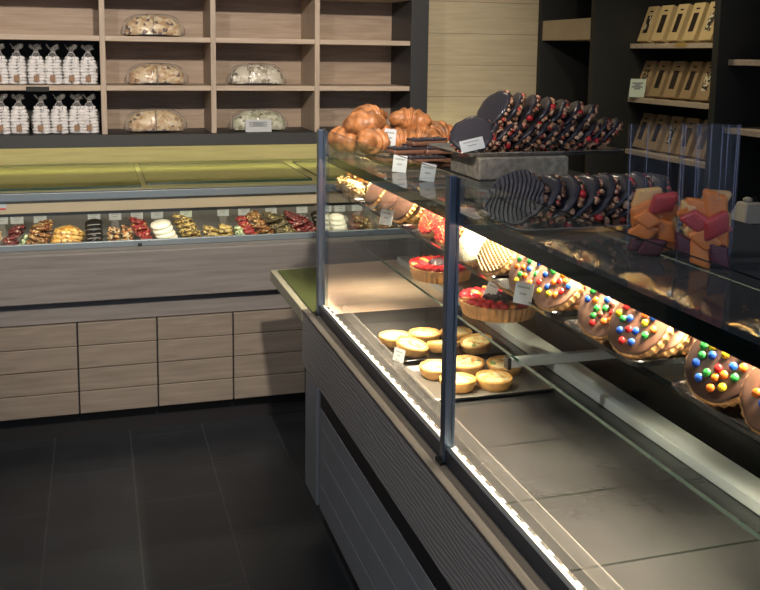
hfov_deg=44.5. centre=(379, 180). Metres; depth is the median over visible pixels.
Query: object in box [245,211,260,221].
florentine
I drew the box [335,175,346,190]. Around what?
cluster
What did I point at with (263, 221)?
florentine
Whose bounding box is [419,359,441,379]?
quiche
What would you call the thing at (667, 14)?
box
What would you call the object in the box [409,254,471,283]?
tart
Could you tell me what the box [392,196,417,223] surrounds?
cookie
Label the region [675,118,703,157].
box
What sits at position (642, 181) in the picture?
disc
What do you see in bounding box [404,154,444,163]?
slice
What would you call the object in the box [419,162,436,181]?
price card
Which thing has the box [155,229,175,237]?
florentine
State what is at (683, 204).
fruit jelly
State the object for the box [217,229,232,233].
florentine
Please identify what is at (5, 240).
florentine
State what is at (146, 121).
loaf
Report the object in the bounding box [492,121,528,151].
disc
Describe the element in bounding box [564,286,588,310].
cookie
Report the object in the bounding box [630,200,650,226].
fruit jelly
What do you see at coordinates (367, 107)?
croissant
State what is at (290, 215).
florentine
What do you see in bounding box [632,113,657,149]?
box
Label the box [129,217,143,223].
florentine
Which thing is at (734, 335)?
lamp
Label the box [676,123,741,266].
bag
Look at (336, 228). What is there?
florentine
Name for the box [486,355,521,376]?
quiche
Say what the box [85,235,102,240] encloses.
florentine
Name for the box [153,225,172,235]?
florentine
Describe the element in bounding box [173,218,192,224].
florentine
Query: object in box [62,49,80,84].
bag
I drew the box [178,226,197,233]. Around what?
florentine
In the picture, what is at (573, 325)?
display tray
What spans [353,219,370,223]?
florentine
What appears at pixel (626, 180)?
disc
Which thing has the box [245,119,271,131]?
price card
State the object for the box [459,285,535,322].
tart
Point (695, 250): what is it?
fruit jelly
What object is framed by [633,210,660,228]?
fruit jelly
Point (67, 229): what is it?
slice
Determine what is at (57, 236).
slice
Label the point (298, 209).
price card
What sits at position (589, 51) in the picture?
wall shelving
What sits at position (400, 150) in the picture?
slice
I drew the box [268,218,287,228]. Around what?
florentine
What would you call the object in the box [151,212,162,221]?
price card
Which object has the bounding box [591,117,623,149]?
disc
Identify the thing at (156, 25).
loaf
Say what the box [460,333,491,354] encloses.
quiche
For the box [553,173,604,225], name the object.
disc
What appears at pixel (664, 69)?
box
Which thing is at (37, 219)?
price card
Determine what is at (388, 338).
quiche
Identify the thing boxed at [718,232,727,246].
fruit jelly
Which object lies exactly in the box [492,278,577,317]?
display tray
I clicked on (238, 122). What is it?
loaf
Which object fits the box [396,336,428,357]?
quiche
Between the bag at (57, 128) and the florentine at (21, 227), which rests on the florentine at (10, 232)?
the florentine at (21, 227)
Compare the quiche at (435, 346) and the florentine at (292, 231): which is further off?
the florentine at (292, 231)
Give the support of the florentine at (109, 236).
on the florentine
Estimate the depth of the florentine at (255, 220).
4.14 m
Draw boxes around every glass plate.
[0,162,140,190]
[139,161,311,184]
[292,160,339,180]
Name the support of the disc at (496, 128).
on the steel tray at (446, 147)
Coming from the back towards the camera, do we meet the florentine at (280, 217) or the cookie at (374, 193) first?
the florentine at (280, 217)
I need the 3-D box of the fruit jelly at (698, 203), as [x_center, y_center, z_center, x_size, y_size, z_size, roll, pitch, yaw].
[0.453,0.040,1.338,0.050,0.032,0.020,2,8,9]
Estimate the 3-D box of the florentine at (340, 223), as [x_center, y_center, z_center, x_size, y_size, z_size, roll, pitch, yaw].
[-0.194,0.190,4.258,0.071,0.037,0.070,-1,8,-10]
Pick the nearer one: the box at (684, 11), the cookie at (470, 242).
the cookie at (470, 242)
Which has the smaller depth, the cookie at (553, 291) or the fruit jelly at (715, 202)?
the fruit jelly at (715, 202)
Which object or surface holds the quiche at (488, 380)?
on the display tray at (525, 382)
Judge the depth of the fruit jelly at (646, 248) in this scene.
1.40 m
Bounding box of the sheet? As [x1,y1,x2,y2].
[353,150,450,168]
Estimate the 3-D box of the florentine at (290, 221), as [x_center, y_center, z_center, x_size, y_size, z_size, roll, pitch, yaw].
[-0.380,0.176,4.223,0.096,0.043,0.091,-7,11,-43]
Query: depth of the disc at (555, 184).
1.62 m
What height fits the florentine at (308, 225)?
0.044 m
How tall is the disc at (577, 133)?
0.096 m
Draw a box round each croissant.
[327,126,358,152]
[342,110,385,134]
[352,104,387,118]
[355,127,395,154]
[389,107,431,128]
[389,127,417,145]
[407,125,442,136]
[430,120,452,141]
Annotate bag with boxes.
[0,48,9,83]
[0,101,11,134]
[7,43,27,84]
[9,97,29,134]
[26,47,45,84]
[31,97,50,134]
[45,51,63,83]
[50,98,68,133]
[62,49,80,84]
[68,95,87,133]
[79,47,97,84]
[83,96,99,133]
[626,125,686,255]
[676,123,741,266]
[694,123,740,257]
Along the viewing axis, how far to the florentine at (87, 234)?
3.92 m
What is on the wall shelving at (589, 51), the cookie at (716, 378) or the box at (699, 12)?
the box at (699, 12)
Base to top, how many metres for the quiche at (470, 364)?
0.031 m
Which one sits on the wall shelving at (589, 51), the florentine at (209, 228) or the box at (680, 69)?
the box at (680, 69)
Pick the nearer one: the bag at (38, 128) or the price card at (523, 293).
the price card at (523, 293)
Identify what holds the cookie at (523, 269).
on the display tray at (502, 284)
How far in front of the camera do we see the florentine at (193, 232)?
4.03 m
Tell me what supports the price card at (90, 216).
on the case at (72, 207)
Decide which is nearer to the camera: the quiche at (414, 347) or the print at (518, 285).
the print at (518, 285)
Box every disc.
[448,116,496,152]
[477,90,514,125]
[482,169,549,227]
[485,120,517,152]
[491,120,503,137]
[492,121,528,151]
[501,92,526,126]
[505,121,542,151]
[511,95,541,124]
[517,119,554,151]
[527,174,566,225]
[528,96,556,122]
[532,121,564,151]
[538,119,576,150]
[538,174,586,225]
[546,99,569,126]
[552,120,589,150]
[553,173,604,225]
[560,101,584,128]
[563,119,600,150]
[573,172,620,224]
[574,103,599,125]
[576,117,611,150]
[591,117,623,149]
[594,173,637,223]
[608,171,653,221]
[625,173,672,220]
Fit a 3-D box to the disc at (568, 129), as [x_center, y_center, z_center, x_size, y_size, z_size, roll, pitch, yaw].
[0.458,-0.113,2.397,0.098,0.094,0.115,4,8,21]
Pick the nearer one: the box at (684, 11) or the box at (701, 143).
the box at (701, 143)
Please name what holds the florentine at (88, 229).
on the florentine at (87, 234)
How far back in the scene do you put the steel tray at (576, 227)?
1.60 m
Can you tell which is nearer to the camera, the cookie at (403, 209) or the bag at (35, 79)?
the cookie at (403, 209)
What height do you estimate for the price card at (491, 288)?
0.052 m
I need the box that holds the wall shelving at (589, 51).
[536,0,759,209]
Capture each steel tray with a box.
[428,143,623,156]
[474,209,682,234]
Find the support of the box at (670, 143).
on the wall shelving at (589, 51)
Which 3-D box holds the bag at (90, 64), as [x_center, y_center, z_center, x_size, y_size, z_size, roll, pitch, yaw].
[-1.367,-0.544,4.358,0.088,0.188,0.061,-1,8,-15]
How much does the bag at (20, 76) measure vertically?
0.188 m
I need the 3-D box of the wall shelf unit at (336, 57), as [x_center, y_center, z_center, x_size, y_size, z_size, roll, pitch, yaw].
[-1.063,-0.802,4.531,2.645,1.237,0.377,-2,8,-17]
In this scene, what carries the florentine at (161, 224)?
on the florentine at (169, 229)
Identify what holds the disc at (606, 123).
on the steel tray at (446, 147)
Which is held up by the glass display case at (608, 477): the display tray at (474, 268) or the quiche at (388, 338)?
the display tray at (474, 268)
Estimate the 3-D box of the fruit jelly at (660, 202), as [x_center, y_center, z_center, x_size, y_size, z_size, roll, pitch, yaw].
[0.424,0.033,1.392,0.042,0.035,0.022,2,8,9]
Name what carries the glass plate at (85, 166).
on the case at (72, 207)
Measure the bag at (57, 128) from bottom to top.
0.188 m
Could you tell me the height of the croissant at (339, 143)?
0.087 m
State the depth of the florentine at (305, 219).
4.18 m
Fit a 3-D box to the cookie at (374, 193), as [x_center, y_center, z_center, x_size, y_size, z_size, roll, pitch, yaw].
[-0.008,0.032,3.058,0.079,0.112,0.128,-3,9,-27]
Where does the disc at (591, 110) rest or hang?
on the disc at (568, 129)
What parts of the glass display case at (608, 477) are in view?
post, angled pane, pane, rail, post, glass, panel, frame, pane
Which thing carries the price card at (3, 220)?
on the case at (72, 207)
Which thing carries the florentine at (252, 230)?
on the florentine
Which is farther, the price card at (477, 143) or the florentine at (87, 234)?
the florentine at (87, 234)
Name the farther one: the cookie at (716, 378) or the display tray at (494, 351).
the display tray at (494, 351)
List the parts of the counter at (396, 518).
leg, grooved panel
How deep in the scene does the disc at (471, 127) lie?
2.30 m
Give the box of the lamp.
[328,157,759,368]
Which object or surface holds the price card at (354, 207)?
on the case at (72, 207)
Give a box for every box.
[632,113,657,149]
[637,6,661,43]
[640,61,659,97]
[646,114,671,152]
[648,61,673,98]
[651,5,677,42]
[660,116,686,155]
[662,61,690,99]
[666,4,693,42]
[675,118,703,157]
[679,61,705,101]
[682,2,709,42]
[692,119,707,160]
[694,62,710,102]
[698,2,714,42]
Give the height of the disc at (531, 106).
0.100 m
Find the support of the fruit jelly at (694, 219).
in the bag at (681, 123)
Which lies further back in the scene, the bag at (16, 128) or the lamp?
the bag at (16, 128)
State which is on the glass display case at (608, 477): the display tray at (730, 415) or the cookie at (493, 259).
the display tray at (730, 415)
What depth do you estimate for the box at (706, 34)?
4.26 m
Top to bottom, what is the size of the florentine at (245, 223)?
0.029 m
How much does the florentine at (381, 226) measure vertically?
0.048 m
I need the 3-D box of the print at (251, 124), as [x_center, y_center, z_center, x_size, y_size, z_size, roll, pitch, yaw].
[-0.602,-0.279,4.592,0.089,0.024,0.001,-2,2,-17]
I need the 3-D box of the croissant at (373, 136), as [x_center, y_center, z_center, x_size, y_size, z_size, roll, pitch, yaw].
[-0.019,-0.117,2.781,0.097,0.086,0.135,5,9,27]
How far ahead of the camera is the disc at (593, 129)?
2.36 m
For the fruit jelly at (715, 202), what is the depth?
1.32 m
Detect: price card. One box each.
[0,217,7,224]
[10,217,23,238]
[34,216,46,222]
[88,214,99,219]
[109,213,120,220]
[131,212,142,218]
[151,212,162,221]
[180,211,191,216]
[217,209,228,222]
[238,209,249,214]
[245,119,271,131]
[265,208,276,213]
[296,207,306,212]
[334,205,344,211]
[352,205,361,210]
[379,209,393,225]
[385,128,396,145]
[392,155,407,171]
[393,347,405,362]
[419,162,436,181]
[459,136,484,152]
[483,281,498,294]
[513,281,533,305]
[628,79,646,97]
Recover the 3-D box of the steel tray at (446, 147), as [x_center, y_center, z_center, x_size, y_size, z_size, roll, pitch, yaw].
[0.374,-0.083,2.409,0.455,0.011,0.250,-2,8,-17]
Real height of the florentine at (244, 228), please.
0.030 m
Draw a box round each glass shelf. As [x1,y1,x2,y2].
[355,238,759,539]
[357,203,674,388]
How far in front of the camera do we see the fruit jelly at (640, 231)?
1.40 m
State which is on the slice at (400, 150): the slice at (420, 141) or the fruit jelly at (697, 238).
the slice at (420, 141)
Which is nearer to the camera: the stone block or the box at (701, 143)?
the stone block
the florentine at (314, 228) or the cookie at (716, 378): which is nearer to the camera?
the cookie at (716, 378)
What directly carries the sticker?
attached to the wall shelving at (589, 51)
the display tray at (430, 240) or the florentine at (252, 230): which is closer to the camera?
the display tray at (430, 240)
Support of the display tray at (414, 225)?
on the glass display case at (608, 477)
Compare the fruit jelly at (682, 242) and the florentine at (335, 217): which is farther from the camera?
the florentine at (335, 217)
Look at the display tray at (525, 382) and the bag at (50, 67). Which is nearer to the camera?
the display tray at (525, 382)
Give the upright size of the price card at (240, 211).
0.110 m
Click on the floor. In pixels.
(222, 504)
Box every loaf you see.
[120,14,185,36]
[123,108,187,132]
[125,63,188,84]
[227,63,286,84]
[228,109,287,130]
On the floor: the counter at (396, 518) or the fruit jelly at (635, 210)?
the counter at (396, 518)
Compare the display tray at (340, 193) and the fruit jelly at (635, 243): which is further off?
the display tray at (340, 193)
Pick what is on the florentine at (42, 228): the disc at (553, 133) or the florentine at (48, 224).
the florentine at (48, 224)
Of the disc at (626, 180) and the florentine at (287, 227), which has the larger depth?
the florentine at (287, 227)
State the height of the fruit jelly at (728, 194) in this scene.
0.031 m
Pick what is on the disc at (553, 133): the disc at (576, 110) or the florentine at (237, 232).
the disc at (576, 110)
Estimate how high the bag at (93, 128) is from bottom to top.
0.188 m
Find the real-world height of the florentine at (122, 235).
0.028 m
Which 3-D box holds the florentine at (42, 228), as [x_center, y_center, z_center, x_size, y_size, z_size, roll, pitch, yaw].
[-1.423,0.204,3.912,0.090,0.038,0.086,1,8,4]
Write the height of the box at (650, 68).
0.189 m
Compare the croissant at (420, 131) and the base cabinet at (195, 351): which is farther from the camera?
the base cabinet at (195, 351)
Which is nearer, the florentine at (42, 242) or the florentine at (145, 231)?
the florentine at (42, 242)
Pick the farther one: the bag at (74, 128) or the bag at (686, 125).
the bag at (74, 128)
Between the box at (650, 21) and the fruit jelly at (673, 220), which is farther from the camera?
the box at (650, 21)
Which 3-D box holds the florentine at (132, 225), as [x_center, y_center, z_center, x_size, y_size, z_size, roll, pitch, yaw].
[-1.046,0.189,4.024,0.067,0.036,0.069,3,8,19]
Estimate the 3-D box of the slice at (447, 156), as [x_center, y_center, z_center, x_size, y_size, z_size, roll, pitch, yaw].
[0.196,-0.068,2.626,0.110,0.027,0.046,-1,8,-11]
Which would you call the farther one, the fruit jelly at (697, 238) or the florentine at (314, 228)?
the florentine at (314, 228)
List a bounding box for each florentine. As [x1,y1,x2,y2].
[3,238,18,244]
[5,233,19,239]
[8,229,23,234]
[10,225,25,229]
[27,238,48,243]
[28,232,49,241]
[30,226,52,231]
[30,228,51,237]
[32,220,53,230]
[85,219,102,227]
[85,226,102,231]
[85,230,102,236]
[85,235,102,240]
[107,226,120,231]
[107,231,119,235]
[107,235,119,239]
[120,225,132,231]
[120,230,132,234]
[121,233,133,237]
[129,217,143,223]
[130,221,146,228]
[133,225,148,231]
[134,229,150,236]
[139,232,153,238]
[150,219,170,229]
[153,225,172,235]
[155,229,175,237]
[172,213,189,219]
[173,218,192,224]
[176,222,195,228]
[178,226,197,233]
[181,230,199,236]
[186,233,201,236]
[202,225,217,231]
[203,230,218,234]
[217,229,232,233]
[218,223,232,229]
[219,232,232,235]
[235,215,246,222]
[235,229,242,234]
[238,220,249,226]
[241,224,251,230]
[243,228,254,234]
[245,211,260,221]
[249,215,261,222]
[251,218,265,227]
[254,224,267,228]
[255,227,271,233]
[263,211,281,221]
[265,215,284,224]
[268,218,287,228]
[271,222,290,231]
[283,210,301,220]
[283,229,297,232]
[286,213,304,224]
[290,217,308,227]
[294,220,313,231]
[306,226,316,231]
[310,211,316,217]
[329,213,343,221]
[330,220,345,225]
[331,224,346,230]
[352,214,369,220]
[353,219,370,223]
[354,223,370,228]
[357,225,372,229]
[379,224,394,228]
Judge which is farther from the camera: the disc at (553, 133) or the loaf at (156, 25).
the loaf at (156, 25)
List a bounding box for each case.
[0,158,414,251]
[313,128,759,589]
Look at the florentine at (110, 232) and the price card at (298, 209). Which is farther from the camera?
the price card at (298, 209)
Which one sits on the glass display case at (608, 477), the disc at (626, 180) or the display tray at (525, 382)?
the display tray at (525, 382)
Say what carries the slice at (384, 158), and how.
on the sheet
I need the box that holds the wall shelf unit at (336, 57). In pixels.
[0,0,428,148]
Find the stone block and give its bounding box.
[451,154,568,179]
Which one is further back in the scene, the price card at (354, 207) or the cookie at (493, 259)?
the price card at (354, 207)
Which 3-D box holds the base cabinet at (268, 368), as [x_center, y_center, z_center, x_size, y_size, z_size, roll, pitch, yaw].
[-0.585,0.757,4.385,0.316,0.505,0.750,-2,8,-17]
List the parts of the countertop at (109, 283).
rail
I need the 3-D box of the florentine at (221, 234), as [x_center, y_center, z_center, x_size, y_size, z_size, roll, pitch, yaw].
[-0.682,0.242,4.114,0.072,0.034,0.068,1,8,-1]
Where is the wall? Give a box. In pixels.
[0,0,538,164]
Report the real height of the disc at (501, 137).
0.093 m
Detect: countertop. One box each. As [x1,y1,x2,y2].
[0,233,422,326]
[568,169,759,226]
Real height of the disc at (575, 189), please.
0.098 m
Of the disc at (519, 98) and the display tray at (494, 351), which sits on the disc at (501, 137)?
the disc at (519, 98)
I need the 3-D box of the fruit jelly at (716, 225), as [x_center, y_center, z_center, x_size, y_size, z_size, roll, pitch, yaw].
[0.475,0.064,1.319,0.035,0.044,0.020,1,8,2]
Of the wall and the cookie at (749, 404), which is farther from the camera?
the wall
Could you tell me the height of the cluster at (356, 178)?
0.064 m
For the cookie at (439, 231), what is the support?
on the display tray at (430, 240)
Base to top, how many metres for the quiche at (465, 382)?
0.027 m
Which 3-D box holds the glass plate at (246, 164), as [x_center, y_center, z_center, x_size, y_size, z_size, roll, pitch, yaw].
[-0.751,-0.043,4.391,0.720,0.009,0.710,-2,8,-17]
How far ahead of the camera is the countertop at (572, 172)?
4.75 m
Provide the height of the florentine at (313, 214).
0.033 m
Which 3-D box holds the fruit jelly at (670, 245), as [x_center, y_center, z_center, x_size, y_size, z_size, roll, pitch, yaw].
[0.436,0.096,1.412,0.033,0.021,0.015,1,8,3]
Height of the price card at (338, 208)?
0.110 m
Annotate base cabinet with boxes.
[0,322,80,442]
[77,317,157,434]
[156,312,232,426]
[231,308,304,418]
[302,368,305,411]
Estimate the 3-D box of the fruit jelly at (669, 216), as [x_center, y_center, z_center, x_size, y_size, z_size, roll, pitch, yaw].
[0.428,0.047,1.407,0.049,0.032,0.021,2,8,9]
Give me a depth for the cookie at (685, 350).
1.54 m
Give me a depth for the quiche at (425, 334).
2.59 m
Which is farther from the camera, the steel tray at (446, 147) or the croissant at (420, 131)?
the croissant at (420, 131)
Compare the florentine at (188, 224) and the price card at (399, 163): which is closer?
the price card at (399, 163)
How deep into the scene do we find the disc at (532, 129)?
2.31 m
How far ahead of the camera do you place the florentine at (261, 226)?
4.13 m
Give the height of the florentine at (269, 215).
0.050 m
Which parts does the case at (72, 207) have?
rail, panel, rail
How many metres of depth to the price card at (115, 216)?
4.10 m
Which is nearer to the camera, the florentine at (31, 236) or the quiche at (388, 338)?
the quiche at (388, 338)
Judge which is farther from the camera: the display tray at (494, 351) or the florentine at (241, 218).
the florentine at (241, 218)
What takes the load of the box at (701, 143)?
on the wall shelving at (589, 51)
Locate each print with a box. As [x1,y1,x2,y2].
[249,122,266,126]
[518,285,529,294]
[632,82,642,89]
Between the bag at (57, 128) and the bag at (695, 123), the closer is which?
the bag at (695, 123)
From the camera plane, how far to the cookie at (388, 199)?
2.90 m
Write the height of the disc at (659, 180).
0.091 m
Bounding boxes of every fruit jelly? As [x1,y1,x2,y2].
[627,238,643,250]
[628,223,658,238]
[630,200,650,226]
[631,187,661,206]
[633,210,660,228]
[638,238,666,255]
[648,191,678,213]
[654,205,678,220]
[656,217,674,242]
[660,215,678,231]
[663,242,674,250]
[675,232,690,257]
[676,197,705,216]
[680,200,695,210]
[680,209,707,231]
[683,226,692,236]
[688,230,721,250]
[689,240,709,268]
[700,189,731,200]
[702,188,727,216]
[704,211,728,240]
[709,244,728,267]
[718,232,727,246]
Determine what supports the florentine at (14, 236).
on the florentine at (5, 240)
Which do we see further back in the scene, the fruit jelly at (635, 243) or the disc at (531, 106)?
the disc at (531, 106)
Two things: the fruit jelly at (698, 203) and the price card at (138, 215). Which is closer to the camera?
the fruit jelly at (698, 203)
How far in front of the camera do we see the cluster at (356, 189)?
3.19 m
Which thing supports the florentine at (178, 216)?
on the florentine at (179, 221)
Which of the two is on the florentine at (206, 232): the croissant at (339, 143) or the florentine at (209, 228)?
the florentine at (209, 228)
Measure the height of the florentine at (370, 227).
0.046 m
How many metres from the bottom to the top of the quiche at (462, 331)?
0.027 m
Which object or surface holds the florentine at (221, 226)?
on the florentine at (219, 230)
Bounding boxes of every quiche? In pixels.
[378,330,410,347]
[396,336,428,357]
[409,327,440,343]
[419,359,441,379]
[427,340,460,352]
[439,372,476,392]
[440,326,471,340]
[456,355,484,375]
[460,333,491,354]
[475,370,512,391]
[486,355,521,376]
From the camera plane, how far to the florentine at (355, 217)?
4.28 m
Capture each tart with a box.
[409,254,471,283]
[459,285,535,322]
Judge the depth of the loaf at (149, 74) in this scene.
4.47 m
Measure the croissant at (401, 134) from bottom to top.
0.087 m
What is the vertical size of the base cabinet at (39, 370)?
0.505 m
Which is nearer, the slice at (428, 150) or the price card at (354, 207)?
the slice at (428, 150)
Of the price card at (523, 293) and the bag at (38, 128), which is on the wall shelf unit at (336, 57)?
the bag at (38, 128)
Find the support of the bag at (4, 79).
on the wall shelf unit at (336, 57)
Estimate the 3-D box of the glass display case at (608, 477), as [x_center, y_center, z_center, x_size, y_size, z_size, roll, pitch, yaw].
[0.325,0.232,2.174,0.612,0.584,2.970,-2,8,-17]
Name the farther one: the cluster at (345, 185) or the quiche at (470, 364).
the cluster at (345, 185)
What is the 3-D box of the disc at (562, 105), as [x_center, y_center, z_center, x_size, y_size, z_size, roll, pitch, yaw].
[0.442,-0.164,2.397,0.090,0.094,0.118,1,8,0]
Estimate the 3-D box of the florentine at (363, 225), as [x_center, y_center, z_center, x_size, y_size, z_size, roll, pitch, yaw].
[-0.078,0.208,4.291,0.087,0.042,0.081,-2,8,-20]
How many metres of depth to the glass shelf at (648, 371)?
1.80 m
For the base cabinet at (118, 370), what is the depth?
3.85 m
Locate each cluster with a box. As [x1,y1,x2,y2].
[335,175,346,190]
[338,176,351,193]
[343,179,354,196]
[347,181,364,198]
[354,176,367,184]
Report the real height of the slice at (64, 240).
0.041 m
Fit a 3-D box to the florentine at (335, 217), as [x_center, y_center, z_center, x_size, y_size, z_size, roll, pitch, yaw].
[-0.201,0.170,4.266,0.071,0.035,0.071,2,8,6]
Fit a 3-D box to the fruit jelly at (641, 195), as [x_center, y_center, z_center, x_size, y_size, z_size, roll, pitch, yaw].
[0.405,0.026,1.413,0.045,0.034,0.020,1,8,3]
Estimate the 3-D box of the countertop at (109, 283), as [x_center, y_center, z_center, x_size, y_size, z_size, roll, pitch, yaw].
[-1.004,0.353,4.332,3.290,0.296,1.090,-2,8,-17]
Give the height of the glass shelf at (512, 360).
0.007 m
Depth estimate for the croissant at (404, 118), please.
2.94 m
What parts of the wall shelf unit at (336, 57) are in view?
dark panel, panel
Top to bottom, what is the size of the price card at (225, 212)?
0.110 m
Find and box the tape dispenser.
[731,197,759,223]
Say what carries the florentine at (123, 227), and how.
on the florentine at (121, 231)
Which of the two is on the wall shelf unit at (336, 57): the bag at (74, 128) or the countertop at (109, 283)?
the bag at (74, 128)
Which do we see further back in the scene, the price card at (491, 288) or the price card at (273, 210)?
the price card at (273, 210)
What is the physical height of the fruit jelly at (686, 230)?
0.044 m
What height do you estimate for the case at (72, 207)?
0.261 m
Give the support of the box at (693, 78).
on the wall shelving at (589, 51)
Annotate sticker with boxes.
[675,42,685,45]
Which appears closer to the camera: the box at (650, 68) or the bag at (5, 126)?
the bag at (5, 126)
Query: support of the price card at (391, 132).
on the croissant at (373, 136)
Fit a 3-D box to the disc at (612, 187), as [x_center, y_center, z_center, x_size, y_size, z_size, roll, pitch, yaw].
[0.384,0.034,1.689,0.090,0.096,0.120,-2,8,-21]
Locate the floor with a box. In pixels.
[0,412,355,589]
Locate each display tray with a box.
[330,188,364,202]
[359,201,418,228]
[378,329,511,363]
[404,359,555,401]
[412,229,443,250]
[459,259,508,280]
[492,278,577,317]
[564,319,687,366]
[672,380,759,441]
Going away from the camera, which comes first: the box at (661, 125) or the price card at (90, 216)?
the price card at (90, 216)
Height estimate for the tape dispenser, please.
0.093 m
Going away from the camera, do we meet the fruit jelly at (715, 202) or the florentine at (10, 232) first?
the fruit jelly at (715, 202)
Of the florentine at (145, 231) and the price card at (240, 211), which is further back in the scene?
the price card at (240, 211)
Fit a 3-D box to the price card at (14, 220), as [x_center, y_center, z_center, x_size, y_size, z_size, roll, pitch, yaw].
[-1.554,0.206,3.986,0.052,0.110,0.020,-2,8,-17]
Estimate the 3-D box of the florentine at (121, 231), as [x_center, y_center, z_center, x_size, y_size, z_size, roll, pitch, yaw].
[-1.090,0.222,4.010,0.052,0.029,0.056,4,8,21]
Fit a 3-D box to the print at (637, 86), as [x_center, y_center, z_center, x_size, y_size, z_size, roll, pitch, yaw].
[1.313,-0.483,4.743,0.058,0.037,0.001,7,-1,40]
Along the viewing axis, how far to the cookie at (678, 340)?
1.52 m
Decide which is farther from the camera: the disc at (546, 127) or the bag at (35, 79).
the bag at (35, 79)
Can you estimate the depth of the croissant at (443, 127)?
3.05 m
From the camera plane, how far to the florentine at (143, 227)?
3.99 m
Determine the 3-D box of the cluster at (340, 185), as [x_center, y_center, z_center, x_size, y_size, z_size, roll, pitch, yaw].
[-0.117,0.017,3.325,0.057,0.068,0.063,8,10,41]
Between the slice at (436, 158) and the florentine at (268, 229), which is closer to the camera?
the slice at (436, 158)
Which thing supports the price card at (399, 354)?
on the glass display case at (608, 477)
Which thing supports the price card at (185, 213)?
on the case at (72, 207)
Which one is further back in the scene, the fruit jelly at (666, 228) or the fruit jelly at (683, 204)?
the fruit jelly at (666, 228)
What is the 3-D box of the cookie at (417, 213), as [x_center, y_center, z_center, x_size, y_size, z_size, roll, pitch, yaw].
[0.112,0.070,2.790,0.078,0.112,0.127,-2,8,-21]
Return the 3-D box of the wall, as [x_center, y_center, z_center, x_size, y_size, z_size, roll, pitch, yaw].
[-0.892,-0.448,4.888,4.950,2.750,0.100,-2,8,-17]
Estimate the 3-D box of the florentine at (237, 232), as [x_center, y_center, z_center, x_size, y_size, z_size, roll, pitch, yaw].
[-0.625,0.227,4.121,0.036,0.026,0.037,-1,8,-13]
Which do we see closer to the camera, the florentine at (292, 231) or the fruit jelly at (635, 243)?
the fruit jelly at (635, 243)
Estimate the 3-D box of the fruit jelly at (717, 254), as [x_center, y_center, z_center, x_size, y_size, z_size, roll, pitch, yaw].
[0.483,0.105,1.327,0.031,0.038,0.019,3,8,14]
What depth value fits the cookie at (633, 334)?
1.55 m
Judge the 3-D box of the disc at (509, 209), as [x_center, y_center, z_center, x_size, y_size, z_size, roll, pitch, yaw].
[0.241,0.033,1.645,0.121,0.101,0.085,6,9,32]
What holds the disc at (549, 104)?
on the disc at (532, 129)
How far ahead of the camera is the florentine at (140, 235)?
3.98 m
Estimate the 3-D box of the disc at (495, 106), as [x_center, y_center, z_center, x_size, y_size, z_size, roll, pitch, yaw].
[0.291,-0.176,2.351,0.079,0.104,0.122,-3,9,-26]
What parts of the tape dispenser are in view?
knob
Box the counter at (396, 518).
[270,267,551,589]
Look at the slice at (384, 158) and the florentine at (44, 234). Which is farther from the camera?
the florentine at (44, 234)
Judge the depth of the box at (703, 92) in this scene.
4.30 m
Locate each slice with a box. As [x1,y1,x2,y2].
[51,237,81,242]
[53,232,83,239]
[54,225,84,235]
[375,154,412,162]
[387,145,424,154]
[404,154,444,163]
[406,136,446,145]
[423,146,450,153]
[432,154,450,160]
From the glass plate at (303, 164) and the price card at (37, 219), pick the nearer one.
the price card at (37, 219)
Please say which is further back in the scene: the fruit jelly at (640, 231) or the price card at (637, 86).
the price card at (637, 86)
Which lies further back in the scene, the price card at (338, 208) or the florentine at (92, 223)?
the price card at (338, 208)
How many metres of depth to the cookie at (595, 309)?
1.66 m
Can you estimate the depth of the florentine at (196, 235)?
4.04 m
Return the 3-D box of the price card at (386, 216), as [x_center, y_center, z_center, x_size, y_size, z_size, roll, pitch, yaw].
[0.019,0.109,2.768,0.048,0.045,0.012,7,10,40]
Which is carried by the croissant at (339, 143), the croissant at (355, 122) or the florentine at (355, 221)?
the croissant at (355, 122)
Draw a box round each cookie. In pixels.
[364,183,385,207]
[378,191,397,213]
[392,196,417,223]
[405,206,424,222]
[418,209,440,237]
[434,217,465,246]
[459,229,485,265]
[477,239,517,275]
[508,254,542,296]
[533,266,584,311]
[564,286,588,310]
[577,288,618,340]
[608,302,673,359]
[650,329,691,358]
[671,337,695,356]
[684,339,753,407]
[739,367,759,434]
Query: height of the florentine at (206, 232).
0.035 m
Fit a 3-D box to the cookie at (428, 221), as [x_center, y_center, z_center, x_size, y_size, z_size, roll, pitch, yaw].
[0.151,0.099,2.574,0.077,0.114,0.129,-2,8,-22]
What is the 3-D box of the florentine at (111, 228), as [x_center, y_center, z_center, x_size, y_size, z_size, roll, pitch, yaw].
[-1.139,0.210,3.986,0.053,0.028,0.056,4,8,24]
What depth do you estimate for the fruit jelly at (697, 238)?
1.32 m
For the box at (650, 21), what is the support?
on the wall shelving at (589, 51)
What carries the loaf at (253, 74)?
on the wall shelf unit at (336, 57)
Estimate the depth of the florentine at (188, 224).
4.05 m
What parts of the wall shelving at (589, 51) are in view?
panel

